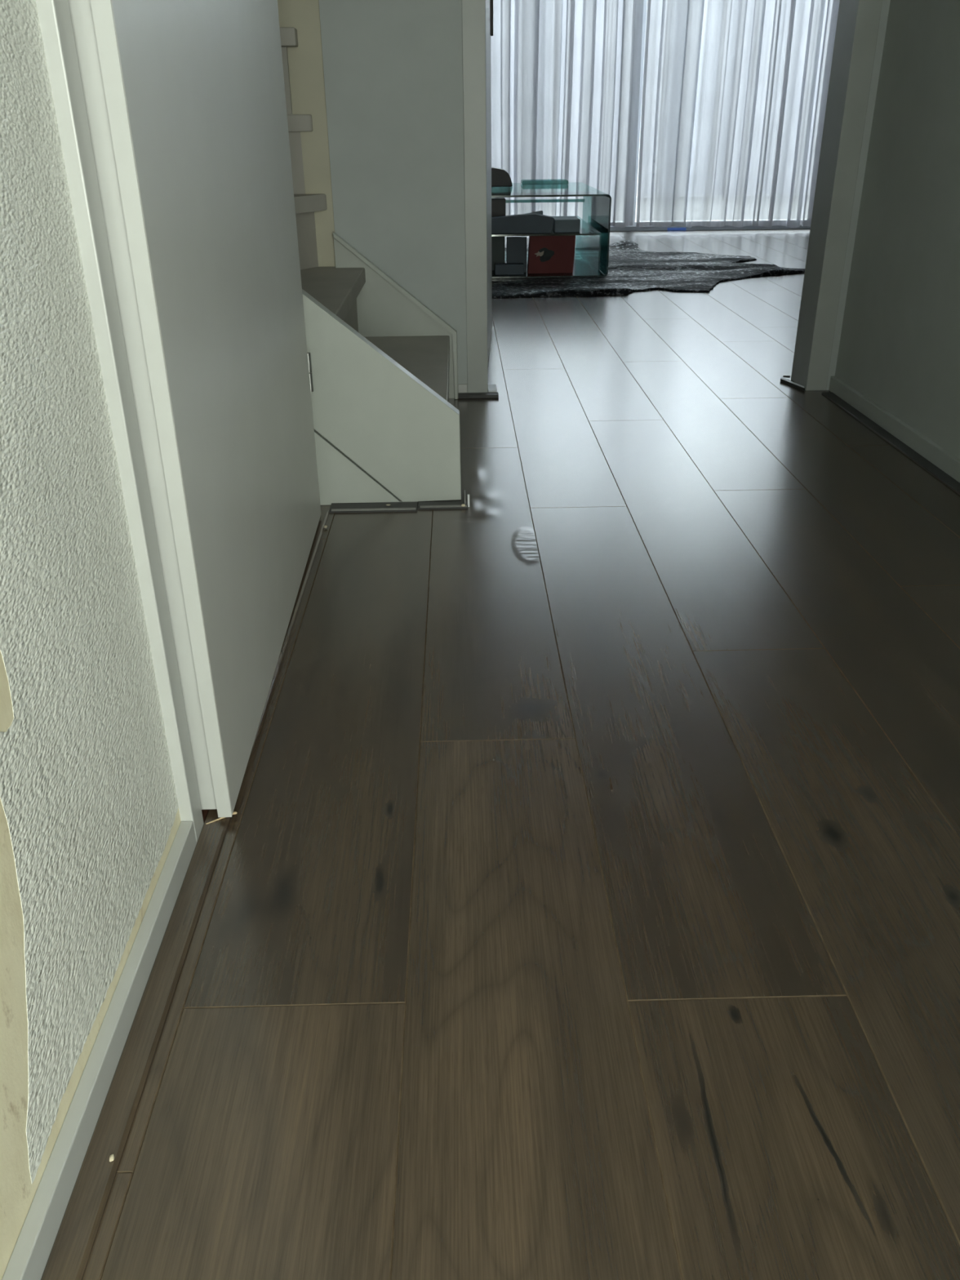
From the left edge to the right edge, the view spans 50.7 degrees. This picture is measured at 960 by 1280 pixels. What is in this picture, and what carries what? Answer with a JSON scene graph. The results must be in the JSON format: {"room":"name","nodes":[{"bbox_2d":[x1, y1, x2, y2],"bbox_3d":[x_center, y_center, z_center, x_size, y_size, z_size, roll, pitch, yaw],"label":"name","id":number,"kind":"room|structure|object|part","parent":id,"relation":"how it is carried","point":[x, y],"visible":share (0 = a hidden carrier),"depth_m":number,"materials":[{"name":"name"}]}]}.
{"room":"home hallway","nodes":[
{"label":"home hallway","id":0,"kind":"room"},
{"bbox_2d":[0,0,181,1279],"bbox_3d":[-0.377,-0.781,0.173,0.120,2.600,2.835,-1,27,-1],"label":"wall","id":1,"kind":"structure","parent":0,"point":[90,818],"depth_m":0.74,"materials":[{"name":"beige paint"}]},
{"bbox_2d":[1,821,196,1279],"bbox_3d":[-0.287,0.602,0.286,0.013,0.032,1.756,-1,27,-1],"label":"baseboard","id":2,"kind":"structure","parent":1,"relation":"attached to","point":[29,1256],"depth_m":0.78,"materials":[{"name":"white paint"}]},
{"bbox_2d":[35,0,204,842],"bbox_3d":[-0.389,-0.958,1.070,0.133,2.100,1.062,-1,27,-1],"label":"trim","id":3,"kind":"structure","parent":1,"relation":"attached to","point":[54,15],"depth_m":0.86,"materials":[{"name":"white paint"}]},
{"bbox_2d":[40,511,328,1279],"bbox_3d":[-0.279,0.381,0.751,0.026,0.004,2.785,-1,27,-1],"label":"trim","id":4,"kind":"structure","parent":1,"relation":"attached to","point":[68,1258],"depth_m":0.82,"materials":[{"name":"brown wood"}]},
{"bbox_2d":[109,1154,114,1161],"bbox_3d":[-0.270,0.380,0.744,0.004,0.004,0.006,-1,27,-1],"label":"crumb","id":5,"kind":"object","parent":4,"relation":"on","point":[112,1157],"visible":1,"depth_m":0.74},
{"bbox_2d":[67,0,320,817],"bbox_3d":[-0.314,-0.937,1.067,0.042,2.045,0.969,-1,27,-2],"label":"door","id":6,"kind":"structure","parent":1,"relation":"in","point":[185,104],"depth_m":1.07,"materials":[{"name":"paint"}]},
{"bbox_2d":[201,809,208,822],"bbox_3d":[-0.379,-0.016,1.533,0.132,0.002,0.960,-1,27,-1],"label":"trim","id":7,"kind":"structure","parent":1,"relation":"attached to","point":[204,812],"depth_m":1.12,"materials":[{"name":"brown wood"}]},
{"bbox_2d":[82,228,959,1279],"bbox_3d":[0.656,-0.899,3.308,4.050,0.062,8.640,-1,27,-1],"label":"floor","id":8,"kind":"structure","parent":0,"point":[582,900],"depth_m":1.03,"materials":[{"name":"brown wood"}]},
{"bbox_2d":[205,811,237,824],"bbox_3d":[-0.283,0.194,1.109,0.035,0.005,0.004,-14,30,-24],"label":"wood splinter","id":9,"kind":"object","parent":8,"relation":"on","point":[233,812],"visible":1,"depth_m":1.11,"materials":[{"name":"beige wood"}]},
{"bbox_2d":[277,0,461,505],"bbox_3d":[-0.673,-1.707,1.997,1.217,2.598,1.260,-1,27,-1],"label":"staircase","id":10,"kind":"structure","parent":8,"relation":"on","point":[386,426],"depth_m":2.03,"materials":[{"name":"white paint"}]},
{"bbox_3d":[-0.442,-1.862,2.295,0.108,2.598,0.110,-1,27,-1],"label":"newel post","id":11,"kind":"part","parent":10,"relation":"part of","materials":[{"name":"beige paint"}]},
{"bbox_3d":[-0.414,-0.495,1.932,0.572,0.494,0.030,-1,27,-1],"label":"infill panel","id":12,"kind":"part","parent":10,"relation":"part of","materials":[{"name":"white paint"}]},
{"bbox_3d":[-0.219,-0.859,2.705,0.314,0.434,0.015,-1,27,-1],"label":"wall stringer moulding","id":13,"kind":"part","parent":10,"relation":"part of","materials":[{"name":"white paint"}]},
{"bbox_2d":[328,502,417,512],"bbox_3d":[-0.211,-0.264,2.011,0.172,0.006,0.046,-1,27,-1],"label":"baseboard","id":14,"kind":"object","parent":8,"relation":"on","point":[375,506],"visible":1,"depth_m":2.00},
{"bbox_2d":[417,489,469,509],"bbox_3d":[-0.072,-0.284,2.024,0.102,0.026,0.058,-1,27,-1],"label":"baseboard","id":15,"kind":"object","parent":8,"relation":"on","point":[425,504],"visible":1,"depth_m":2.01,"materials":[{"name":"paint"}]},
{"bbox_2d":[457,384,498,398],"bbox_3d":[-0.006,-0.706,2.864,0.112,0.014,0.137,-1,27,-1],"label":"baseboard","id":16,"kind":"object","parent":8,"relation":"on","point":[491,388],"visible":0.93,"depth_m":2.81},
{"bbox_2d":[491,240,804,297],"bbox_3d":[0.668,-1.962,5.261,1.955,0.058,1.932,-1,27,-1],"label":"rug","id":17,"kind":"object","parent":8,"relation":"on","point":[630,268],"visible":0.41,"depth_m":4.90,"materials":[{"name":"black fabric"}]},
{"bbox_2d":[491,182,611,278],"bbox_3d":[0.249,-2.152,5.276,0.707,0.366,1.078,-1,27,-1],"label":"glass coffee table","id":18,"kind":"object","parent":17,"relation":"on","point":[591,257],"visible":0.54,"depth_m":5.04,"materials":[{"name":"clear glass"}]},
{"bbox_2d":[491,235,505,270],"bbox_3d":[0.038,-1.947,5.071,0.170,0.175,0.080,-1,27,-1],"label":"case","id":19,"kind":"object","parent":18,"relation":"on","point":[497,242],"visible":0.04,"depth_m":5.03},
{"bbox_2d":[491,197,506,217],"bbox_3d":[0.040,-2.091,4.976,0.167,0.146,0.120,-1,27,-1],"label":"box","id":20,"kind":"object","parent":18,"relation":"on","point":[498,205],"visible":0.2,"depth_m":4.91,"materials":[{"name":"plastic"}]},
{"bbox_2d":[491,167,512,186],"bbox_3d":[0.049,-2.461,5.377,0.241,0.094,0.130,-1,27,-1],"label":"speaker","id":21,"kind":"object","parent":18,"relation":"on","point":[500,177],"visible":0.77,"depth_m":5.33},
{"bbox_2d":[494,262,524,275],"bbox_3d":[0.143,-1.811,4.944,0.140,0.047,0.065,-1,27,-1],"label":"box","id":22,"kind":"object","parent":18,"relation":"on","point":[500,268],"visible":1,"depth_m":4.92,"materials":[{"name":"cardboard"}]},
{"bbox_2d":[506,236,526,272],"bbox_3d":[0.180,-1.894,4.979,0.097,0.162,0.040,-1,27,-1],"label":"folder","id":23,"kind":"object","parent":18,"relation":"on","point":[516,246],"visible":0.76,"depth_m":4.95,"materials":[{"name":"cardboard"}]},
{"bbox_2d":[491,213,553,233],"bbox_3d":[0.148,-2.001,4.866,0.406,0.084,0.078,-1,27,-1],"label":"paper stack","id":24,"kind":"object","parent":18,"relation":"on","point":[531,223],"visible":0.75,"depth_m":4.83,"materials":[{"name":"paper"}]},
{"bbox_2d":[525,210,542,214],"bbox_3d":[0.204,-2.033,4.917,0.201,0.093,0.015,-1,27,-1],"label":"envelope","id":25,"kind":"object","parent":18,"relation":"on","point":[540,212],"visible":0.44,"depth_m":4.89,"materials":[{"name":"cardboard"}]},
{"bbox_2d":[520,178,568,184],"bbox_3d":[0.352,-2.506,5.541,0.250,0.020,0.130,-1,27,-1],"label":"glass slab","id":26,"kind":"object","parent":18,"relation":"on","point":[553,181],"visible":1,"depth_m":5.48,"materials":[{"name":"teal"}]},
{"bbox_2d":[491,215,601,236],"bbox_3d":[0.248,-2.158,5.272,0.635,0.008,1.020,-1,27,-1],"label":"shelf","id":27,"kind":"object","parent":18,"relation":"attached to","point":[586,228],"depth_m":4.92,"materials":[{"name":"clear glass"}]},
{"bbox_2d":[527,235,575,273],"bbox_3d":[0.348,-1.888,4.951,0.229,0.173,0.073,-1,27,-1],"label":"box","id":28,"kind":"object","parent":18,"relation":"in","point":[546,254],"visible":0.85,"depth_m":4.92,"materials":[{"name":"cardboard"}]},
{"bbox_2d":[551,216,580,232],"bbox_3d":[0.418,-2.032,4.950,0.122,0.057,0.195,-1,27,-1],"label":"carton","id":29,"kind":"object","parent":18,"relation":"on","point":[561,224],"visible":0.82,"depth_m":4.87,"materials":[{"name":"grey cardboard"}]},
{"bbox_3d":[0.563,-2.081,5.320,0.008,0.178,1.020,-1,27,-1],"label":"shelf leg","id":30,"kind":"part","parent":18,"relation":"part of","materials":[{"name":"clear glass"}]},
{"bbox_2d":[666,227,686,230],"bbox_3d":[1.370,-2.861,7.053,0.130,0.018,0.010,-1,27,-1],"label":"block","id":31,"kind":"object","parent":8,"relation":"on","point":[668,228],"visible":1,"depth_m":7.05,"materials":[{"name":"blue plastic"}]},
{"bbox_2d":[780,375,804,391],"bbox_3d":[0.895,-0.739,2.915,0.038,0.009,0.163,-1,27,-1],"label":"baseboard","id":32,"kind":"object","parent":8,"relation":"on","point":[802,388],"visible":1,"depth_m":2.90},
{"bbox_2d":[319,0,890,392],"bbox_3d":[1.145,-1.888,2.311,3.066,2.600,0.100,-1,27,-1],"label":"wall","id":33,"kind":"structure","parent":0,"point":[393,69],"depth_m":2.55,"materials":[{"name":"paint"}]},
{"bbox_2d":[457,383,466,392],"bbox_3d":[-0.048,-0.698,2.828,0.026,0.033,0.007,-1,27,-1],"label":"baseboard","id":34,"kind":"structure","parent":33,"relation":"attached to","point":[462,388],"depth_m":2.82,"materials":[{"name":"white paint"}]},
{"bbox_2d":[485,0,493,365],"bbox_3d":[0.030,-1.867,2.886,0.096,2.038,0.868,0,27,2],"label":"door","id":35,"kind":"structure","parent":33,"relation":"in","point":[489,3],"depth_m":3.17,"materials":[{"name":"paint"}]},
{"bbox_3d":[0.037,-2.046,3.200,0.009,0.235,0.040,0,27,2],"label":"handle plate","id":36,"kind":"part","parent":35,"relation":"part of","materials":[{"name":"black metal"}]},
{"bbox_2d":[461,0,882,392],"bbox_3d":[0.458,-1.670,2.426,1.010,2.120,0.144,-1,27,-1],"label":"trim","id":37,"kind":"structure","parent":33,"relation":"attached to","point":[858,21],"depth_m":2.62,"materials":[{"name":"paint"}]},
{"bbox_2d":[834,0,959,458],"bbox_3d":[1.069,-1.191,0.947,0.108,2.600,2.960,-1,27,-1],"label":"wall","id":38,"kind":"structure","parent":0,"point":[899,348],"depth_m":2.33,"materials":[{"name":"grey paint"}]},
{"bbox_2d":[822,391,959,495],"bbox_3d":[1.000,-0.026,1.522,0.032,0.004,2.910,-1,27,-1],"label":"trim","id":39,"kind":"structure","parent":38,"relation":"attached to","point":[934,470],"depth_m":2.36,"materials":[{"name":"brown wood"}]},
{"bbox_2d":[828,376,959,482],"bbox_3d":[1.021,-0.051,1.531,0.012,0.040,2.948,-1,27,-1],"label":"baseboard","id":40,"kind":"structure","parent":38,"relation":"attached to","point":[939,456],"depth_m":2.40,"materials":[{"name":"grey paint"}]},
{"bbox_3d":[0.631,-3.277,2.095,4.050,0.080,8.640,-1,27,-1],"label":"ceiling","id":41,"kind":"structure","parent":0,"visible":0},
{"bbox_3d":[1.021,-4.994,5.698,2.690,0.145,0.040,-1,27,-1],"label":"rail","id":42,"kind":"object","parent":41,"relation":"attached to","visible":0},
{"bbox_2d":[490,0,643,227],"bbox_3d":[0.354,-3.836,6.269,1.328,2.393,0.081,-1,27,-1],"label":"sheer curtain","id":43,"kind":"object","parent":42,"relation":"hanging from","point":[565,74],"visible":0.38,"depth_m":6.45,"materials":[{"name":"white fabric"}]},
{"bbox_2d":[635,0,839,227],"bbox_3d":[1.688,-3.855,6.295,1.310,2.408,0.083,-1,27,-1],"label":"sheer curtain","id":44,"kind":"object","parent":42,"relation":"hanging from","point":[735,92],"visible":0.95,"depth_m":6.52,"materials":[{"name":"white fabric"}]},
{"bbox_3d":[1.026,-4.032,6.514,2.910,2.600,0.100,-1,27,-1],"label":"wall","id":45,"kind":"structure","parent":0,"visible":0},
{"bbox_2d":[609,0,810,231],"bbox_3d":[1.047,-3.932,6.561,2.748,2.379,0.100,-1,27,-1],"label":"window","id":46,"kind":"structure","parent":45,"relation":"in","point":[632,228],"depth_m":7.05,"materials":[{"name":"grey metal"}]},
{"bbox_3d":[1.047,-3.946,6.559,2.748,2.351,0.060,-1,27,-1],"label":"frame","id":47,"kind":"part","parent":46,"relation":"part of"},
{"bbox_3d":[1.058,-2.885,7.095,2.748,0.028,0.100,-1,27,-1],"label":"sill","id":48,"kind":"part","parent":46,"relation":"part of","materials":[{"name":"grey metal"}]},
{"label":"outside","id":49,"kind":"structure","parent":0,"visible":0},
{"bbox_2d":[635,196,637,221],"bbox_3d":[0.693,-5.625,12.700,18.000,0.060,12.300,-1,27,-1],"label":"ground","id":50,"kind":"structure","parent":49,"point":[636,197],"depth_m":9.47,"materials":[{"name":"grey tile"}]},
{"bbox_2d":[635,5,647,196],"bbox_3d":[0.726,-5.662,10.583,12.020,1.930,0.122,-1,27,-1],"label":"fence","id":51,"kind":"object","parent":50,"relation":"on","point":[646,6],"visible":0.02,"depth_m":10.83,"materials":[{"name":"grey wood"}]}
]}

